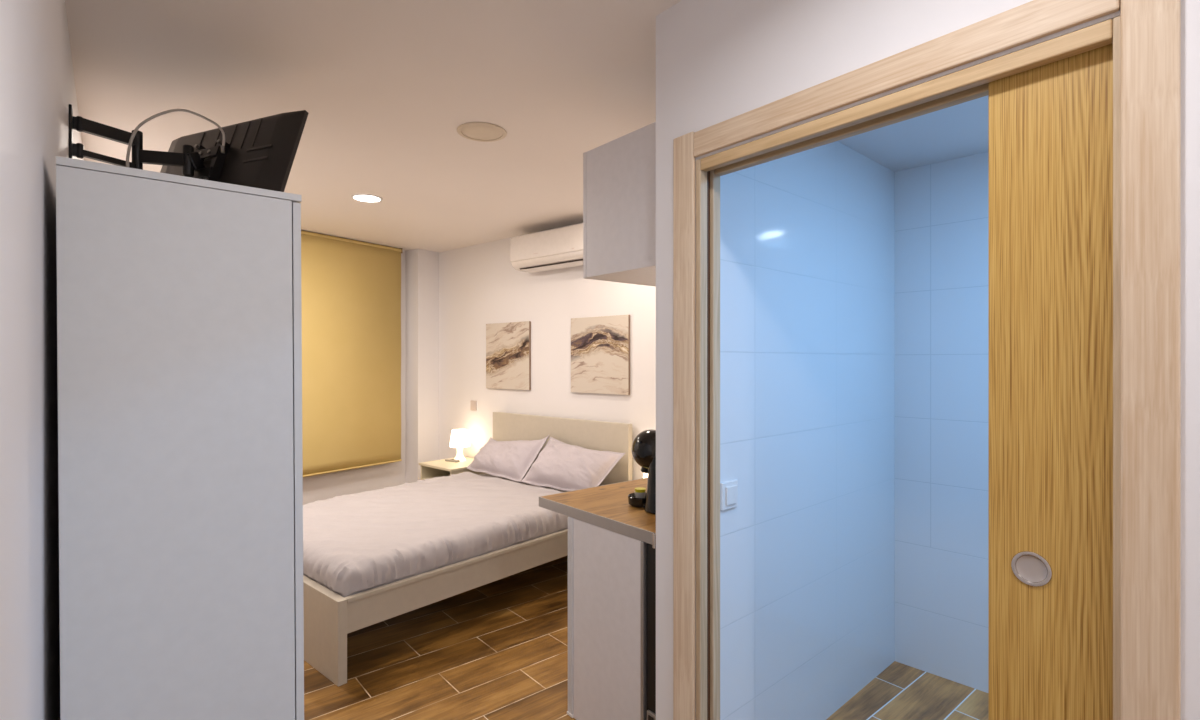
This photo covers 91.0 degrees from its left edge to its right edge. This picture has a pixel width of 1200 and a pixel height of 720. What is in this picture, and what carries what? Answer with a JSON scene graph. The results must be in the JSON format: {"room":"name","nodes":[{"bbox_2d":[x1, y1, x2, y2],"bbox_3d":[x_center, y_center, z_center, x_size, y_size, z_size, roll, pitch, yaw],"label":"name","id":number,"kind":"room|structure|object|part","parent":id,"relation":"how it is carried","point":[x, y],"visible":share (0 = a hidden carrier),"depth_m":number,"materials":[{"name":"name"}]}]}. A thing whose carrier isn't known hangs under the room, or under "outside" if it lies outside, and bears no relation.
{"room":"studio apartment","nodes":[
{"label":"studio apartment","id":0,"kind":"room"},
{"bbox_2d":[0,0,83,719],"bbox_3d":[-1.479,0.185,1.501,0.150,2.529,8.600,0,0,-40],"label":"wall","id":1,"kind":"structure","parent":0,"point":[37,82],"depth_m":0.96,"materials":[{"name":"paint"}]},
{"bbox_2d":[69,104,229,181],"bbox_3d":[-1.607,-0.730,2.128,0.455,0.219,0.175,0,0,-40],"label":"mount","id":2,"kind":"object","parent":1,"relation":"attached to","point":[191,161],"visible":0.88,"depth_m":2.13,"materials":[{"name":"black metal"}]},
{"bbox_3d":[-1.757,-0.740,1.959,0.008,0.200,0.080,0,0,-40],"label":"wall plate","id":3,"kind":"part","parent":2,"relation":"part of","materials":[{"name":"black metal"}]},
{"bbox_3d":[-1.709,-0.753,2.056,0.022,0.126,0.170,0,0,25],"label":"arm","id":4,"kind":"part","parent":2,"relation":"part of","materials":[{"name":"black metal"}]},
{"bbox_3d":[-1.673,-0.757,2.133,0.032,0.145,0.032,0,0,-40],"label":"pivot post","id":5,"kind":"part","parent":2,"relation":"part of","materials":[{"name":"black metal"}]},
{"bbox_3d":[-1.596,-0.738,2.146,0.158,0.050,0.022,0,0,-9],"label":"arm","id":6,"kind":"part","parent":2,"relation":"part of","materials":[{"name":"black metal"}]},
{"bbox_3d":[-1.513,-0.735,2.168,0.036,0.110,0.036,0,0,-40],"label":"pivot post","id":7,"kind":"part","parent":2,"relation":"part of","materials":[{"name":"black metal"}]},
{"bbox_3d":[-1.490,-0.725,2.226,0.150,0.209,0.094,0,0,23],"label":"mounting plate","id":8,"kind":"part","parent":2,"relation":"part of","materials":[{"name":"black metal"}]},
{"bbox_2d":[160,110,308,191],"bbox_3d":[-1.471,-0.722,2.270,0.776,0.413,0.165,0,0,23],"label":"television","id":9,"kind":"object","parent":2,"relation":"attached to","point":[261,154],"visible":0.58,"depth_m":2.17,"materials":[{"name":"plastic"}]},
{"bbox_2d":[126,109,224,166],"bbox_3d":[-1.511,-0.755,2.109,0.290,0.292,0.038,0,0,-32],"label":"cable","id":10,"kind":"object","parent":9,"relation":"attached to","point":[142,123],"visible":0.88,"depth_m":2.08,"materials":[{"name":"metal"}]},
{"bbox_2d":[303,250,404,504],"bbox_3d":[-2.744,0.185,4.680,0.150,2.529,2.748,0,0,35],"label":"wall window","id":11,"kind":"structure","parent":1,"relation":"in","point":[352,481],"depth_m":5.45,"materials":[{"name":"paint"}]},
{"bbox_2d":[301,230,402,476],"bbox_3d":[-2.331,-0.062,5.029,0.049,2.034,1.510,0,0,35],"label":"roller blind","id":12,"kind":"object","parent":11,"relation":"attached to","point":[351,289],"visible":0.62,"depth_m":5.19,"materials":[{"name":"fabric"}]},
{"bbox_2d":[65,0,680,252],"bbox_3d":[-0.102,-1.126,2.778,4.000,0.106,8.800,0,0,-40],"label":"ceiling","id":13,"kind":"structure","parent":0,"point":[386,88],"depth_m":2.36,"materials":[{"name":"paint"}]},
{"bbox_2d":[351,194,382,202],"bbox_3d":[-1.541,-1.075,3.902,0.196,0.006,0.196,0,0,-40],"label":"recessed light","id":14,"kind":"object","parent":13,"relation":"in","point":[369,198],"visible":1,"depth_m":3.90,"materials":[{"name":"white plastic"}]},
{"bbox_2d":[405,249,438,482],"bbox_3d":[-1.759,0.185,5.945,0.340,2.529,0.452,0,0,34],"label":"pier","id":15,"kind":"object","parent":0,"point":[421,266],"visible":0.4,"depth_m":5.74,"materials":[{"name":"paint"}]},
{"bbox_2d":[439,222,655,479],"bbox_3d":[1.034,0.185,3.676,6.861,2.529,0.151,0,0,41],"label":"wall","id":16,"kind":"structure","parent":0,"point":[479,285],"depth_m":4.99,"materials":[{"name":"paint"}]},
{"bbox_2d":[470,400,476,410],"bbox_3d":[-1.178,0.414,5.490,0.084,0.090,0.014,0,0,41],"label":"light switch","id":17,"kind":"object","parent":16,"relation":"attached to","point":[473,404],"visible":1,"depth_m":5.48,"materials":[{"name":"plastic"}]},
{"bbox_2d":[486,321,530,389],"bbox_3d":[-0.807,-0.044,5.162,0.578,0.581,0.022,0,0,41],"label":"wall picture","id":18,"kind":"object","parent":16,"relation":"attached to","point":[508,345],"visible":1,"depth_m":5.14,"materials":[{"name":"fabric"}]},
{"bbox_2d":[510,223,582,272],"bbox_3d":[-0.357,-0.871,4.639,0.825,0.288,0.212,0,0,41],"label":"air conditioner","id":19,"kind":"object","parent":16,"relation":"attached to","point":[558,248],"visible":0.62,"depth_m":4.56,"materials":[{"name":"plastic"}]},
{"bbox_2d":[571,315,629,394],"bbox_3d":[-0.005,-0.044,4.465,0.578,0.581,0.022,0,0,41],"label":"wall picture","id":20,"kind":"object","parent":16,"relation":"attached to","point":[600,346],"visible":1,"depth_m":4.44,"materials":[{"name":"beige canvas"},{"name":"dark brown and gold printed canvas"}]},
{"bbox_2d":[304,555,987,719],"bbox_3d":[-0.141,1.500,2.746,3.500,0.100,8.400,0,0,-40],"label":"floor","id":21,"kind":"structure","parent":0,"point":[496,650],"depth_m":2.74,"materials":[{"name":"brown wood"}]},
{"bbox_2d":[56,156,303,719],"bbox_3d":[-1.224,0.518,1.726,0.480,1.862,1.002,0,0,-40],"label":"wardrobe","id":22,"kind":"object","parent":21,"relation":"on","point":[179,311],"visible":1,"depth_m":1.31,"materials":[{"name":"white laminate"}]},
{"bbox_3d":[-1.240,-0.405,1.714,0.452,0.016,1.002,0,0,-40],"label":"panel","id":23,"kind":"part","parent":22,"relation":"part of","materials":[{"name":"white laminate"}]},
{"bbox_3d":[-0.909,0.512,1.663,0.018,1.811,0.499,0,0,-40],"label":"door","id":24,"kind":"part","parent":22,"relation":"part of","materials":[{"name":"white laminate"}]},
{"bbox_2d":[419,457,482,479],"bbox_3d":[-1.274,1.175,5.227,0.484,0.550,0.485,0,0,41],"label":"nightstand","id":25,"kind":"object","parent":21,"relation":"on","point":[437,468],"visible":0.18,"depth_m":5.20,"materials":[{"name":"paint"}]},
{"bbox_3d":[-1.433,1.185,5.381,0.018,0.530,0.450,0,0,41],"label":"panel","id":26,"kind":"part","parent":25,"relation":"part of","materials":[{"name":"paint"}]},
{"bbox_2d":[422,474,449,479],"bbox_3d":[-1.267,1.042,5.235,0.424,0.015,0.439,0,0,41],"label":"shelf","id":27,"kind":"object","parent":25,"relation":"attached to","point":[426,476],"depth_m":5.28,"materials":[{"name":"paint"}]},
{"bbox_2d":[445,459,459,461],"bbox_3d":[-1.323,0.890,5.286,0.140,0.019,0.044,0,0,29],"label":"remote control","id":28,"kind":"object","parent":25,"relation":"on","point":[449,460],"visible":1,"depth_m":5.27,"materials":[{"name":"plastic"}]},
{"bbox_2d":[449,429,469,460],"bbox_3d":[-1.270,0.762,5.346,0.184,0.276,0.184,0,0,41],"label":"table lamp","id":29,"kind":"object","parent":25,"relation":"on","point":[459,439],"visible":0.94,"depth_m":5.29,"materials":[{"name":"beige"}]},
{"bbox_3d":[-1.270,0.698,5.346,0.184,0.148,0.184,0,0,41],"label":"lamp shade","id":30,"kind":"part","parent":29,"relation":"part of","materials":[{"name":"beige fabric"}]},
{"bbox_3d":[-1.099,1.185,5.092,0.018,0.530,0.450,0,0,41],"label":"panel","id":31,"kind":"part","parent":25,"relation":"part of","materials":[{"name":"paint"}]},
{"bbox_2d":[303,412,631,686],"bbox_3d":[-1.040,0.950,3.928,1.522,1.000,2.131,0,0,41],"label":"bed","id":32,"kind":"object","parent":21,"relation":"on","point":[329,616],"visible":0.25,"depth_m":3.12,"materials":[{"name":"paint"}]},
{"bbox_3d":[-1.725,1.261,3.140,1.522,0.378,0.042,0,0,41],"label":"footboard","id":33,"kind":"part","parent":32,"relation":"part of","materials":[{"name":"paint"}]},
{"bbox_2d":[303,472,568,596],"bbox_3d":[-1.046,1.038,3.920,1.494,0.264,2.051,0,0,41],"label":"mattress","id":34,"kind":"object","parent":32,"relation":"on","point":[355,543],"visible":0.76,"depth_m":3.41,"materials":[{"name":"white fabric"}]},
{"bbox_2d":[467,435,548,481],"bbox_3d":[-0.768,0.744,4.785,0.765,0.341,0.316,0,0,41],"label":"pillow","id":35,"kind":"object","parent":34,"relation":"on","point":[511,460],"visible":1,"depth_m":4.63,"materials":[{"name":"fabric"}]},
{"bbox_2d":[521,437,624,490],"bbox_3d":[-0.207,0.753,4.273,0.762,0.324,0.323,0,0,41],"label":"pillow","id":36,"kind":"object","parent":34,"relation":"on","point":[560,465],"visible":0.96,"depth_m":4.17,"materials":[{"name":"fabric"}]},
{"bbox_3d":[-0.479,1.153,3.437,0.030,0.163,2.042,0,0,41],"label":"rail","id":37,"kind":"part","parent":32,"relation":"part of","materials":[{"name":"paint"}]},
{"bbox_3d":[-0.357,0.950,4.714,1.522,1.000,0.047,0,0,41],"label":"headboard","id":38,"kind":"part","parent":32,"relation":"part of","materials":[{"name":"paint"}]},
{"bbox_2d":[567,517,646,719],"bbox_3d":[0.577,1.044,2.739,1.500,0.811,0.470,0,0,-40],"label":"base cabinet","id":39,"kind":"object","parent":21,"relation":"on","point":[607,568],"visible":0.36,"depth_m":2.24,"materials":[{"name":"laminate"}]},
{"bbox_3d":[-0.113,1.038,2.419,0.028,0.799,0.035,0,0,-40],"label":"corner post","id":40,"kind":"part","parent":39,"relation":"part of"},
{"bbox_2d":[539,477,655,548],"bbox_3d":[0.569,0.621,2.788,1.556,0.052,0.767,0,0,-40],"label":"countertop","id":41,"kind":"structure","parent":39,"relation":"on","point":[607,507],"depth_m":2.40,"materials":[{"name":"brown wood"}]},
{"bbox_3d":[0.327,0.617,3.083,1.550,0.043,0.004,0,0,-40],"label":"edge trim","id":42,"kind":"part","parent":41,"relation":"part of","materials":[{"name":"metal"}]},
{"bbox_3d":[-0.041,0.617,2.317,0.004,0.043,0.710,0,0,-40],"label":"edge trim","id":43,"kind":"part","parent":41,"relation":"part of","materials":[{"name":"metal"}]},
{"bbox_2d":[628,429,655,513],"bbox_3d":[0.203,0.435,2.381,0.160,0.318,0.234,0,0,-40],"label":"coffee machine","id":44,"kind":"object","parent":41,"relation":"on","point":[644,443],"visible":0.64,"depth_m":2.31,"materials":[{"name":"black plastic"}]},
{"bbox_2d":[628,493,645,506],"bbox_3d":[0.168,0.574,2.436,0.106,0.040,0.106,0,0,-40],"label":"drip tray","id":45,"kind":"object","parent":44,"relation":"on","point":[633,501],"depth_m":2.39,"materials":[{"name":"black plastic"}]},
{"bbox_2d":[634,487,645,497],"bbox_3d":[0.166,0.554,2.437,0.049,0.055,0.049,0,0,-40],"label":"cup","id":46,"kind":"object","parent":44,"relation":"on","point":[640,492],"visible":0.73,"depth_m":2.42,"materials":[{"name":"grey ceramic"}]},
{"bbox_2d":[646,543,655,719],"bbox_3d":[0.379,1.038,2.196,0.500,0.785,0.105,0,0,-40],"label":"appliance","id":47,"kind":"object","parent":21,"relation":"on","point":[650,552],"visible":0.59,"depth_m":2.06,"materials":[{"name":"black metal"}]},
{"bbox_2d":[720,141,894,719],"bbox_3d":[0.923,0.268,2.407,1.720,2.364,0.020,0,0,-42],"label":"wall","id":48,"kind":"structure","parent":0,"point":[807,237],"depth_m":2.27,"materials":[{"name":"tile"}]},
{"bbox_2d":[720,479,737,510],"bbox_3d":[0.424,0.438,1.927,0.087,0.090,0.016,0,0,-42],"label":"light switch","id":49,"kind":"object","parent":48,"relation":"attached to","point":[729,489],"visible":1,"depth_m":1.91,"materials":[{"name":"white plastic"}]},
{"bbox_2d":[838,95,987,171],"bbox_3d":[1.806,-0.939,1.517,1.883,0.050,2.620,0,0,-40],"label":"ceiling","id":50,"kind":"structure","parent":0,"point":[960,130],"depth_m":2.44,"materials":[{"name":"paint"}]},
{"bbox_2d":[656,0,1199,719],"bbox_3d":[1.267,0.185,0.605,0.088,2.529,3.308,0,0,-40],"label":"wall partition","id":51,"kind":"structure","parent":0,"point":[717,61],"depth_m":1.51,"materials":[{"name":"paint"}]},
{"bbox_2d":[673,0,1180,719],"bbox_3d":[0.606,0.190,1.385,0.099,2.520,1.092,0,0,-40],"label":"trim","id":52,"kind":"structure","parent":51,"relation":"attached to","point":[1145,37],"depth_m":1.03,"materials":[{"name":"brown wood"}]},
{"bbox_3d":[0.249,0.391,1.747,0.014,2.118,0.079,0,0,-40],"label":"casing","id":53,"kind":"part","parent":52,"relation":"part of","materials":[{"name":"brown wood"}]},
{"bbox_3d":[0.576,-0.627,1.355,0.014,0.071,0.939,0,0,-40],"label":"casing","id":54,"kind":"part","parent":52,"relation":"part of","materials":[{"name":"brown wood"}]},
{"bbox_3d":[0.900,0.190,0.966,0.014,2.520,0.072,0,0,-40],"label":"casing","id":55,"kind":"part","parent":52,"relation":"part of","materials":[{"name":"brown wood"}]},
{"bbox_2d":[988,43,1112,719],"bbox_3d":[1.062,0.435,0.844,0.028,2.014,0.878,0,0,-40],"label":"door","id":56,"kind":"structure","parent":51,"relation":"in","point":[1050,126],"depth_m":1.10,"materials":[{"name":"brown wood"}]},
{"bbox_3d":[0.817,0.394,1.118,0.004,0.065,0.065,0,0,-40],"label":"handle","id":57,"kind":"part","parent":56,"relation":"part of","materials":[{"name":"silver metal"}]},
{"bbox_3d":[0.818,0.394,1.119,0.001,0.049,0.049,0,0,-40],"label":"handle dish","id":58,"kind":"part","parent":56,"relation":"part of","materials":[{"name":"silver metal"}]},
{"bbox_2d":[895,152,987,692],"bbox_3d":[2.359,0.268,1.954,0.080,2.364,2.605,0,0,-44],"label":"wall","id":59,"kind":"structure","parent":0,"point":[941,208],"depth_m":2.70,"materials":[{"name":"tile"}]},
{"bbox_3d":[0.966,0.186,2.555,1.945,2.529,0.090,0,0,-40],"label":"wall","id":60,"kind":"structure","parent":0,"visible":0},
{"bbox_2d":[583,122,655,286],"bbox_3d":[0.540,-0.579,2.558,1.200,0.499,0.457,0,0,-40],"label":"upper cabinet","id":61,"kind":"object","parent":60,"relation":"attached to","point":[619,175],"visible":0.23,"depth_m":2.18,"materials":[{"name":"laminate"}]},
{"bbox_3d":[0.546,-0.339,2.550,1.164,0.018,0.436,0,0,-40],"label":"panel","id":62,"kind":"part","parent":61,"relation":"part of","materials":[{"name":"laminate"}]}
]}

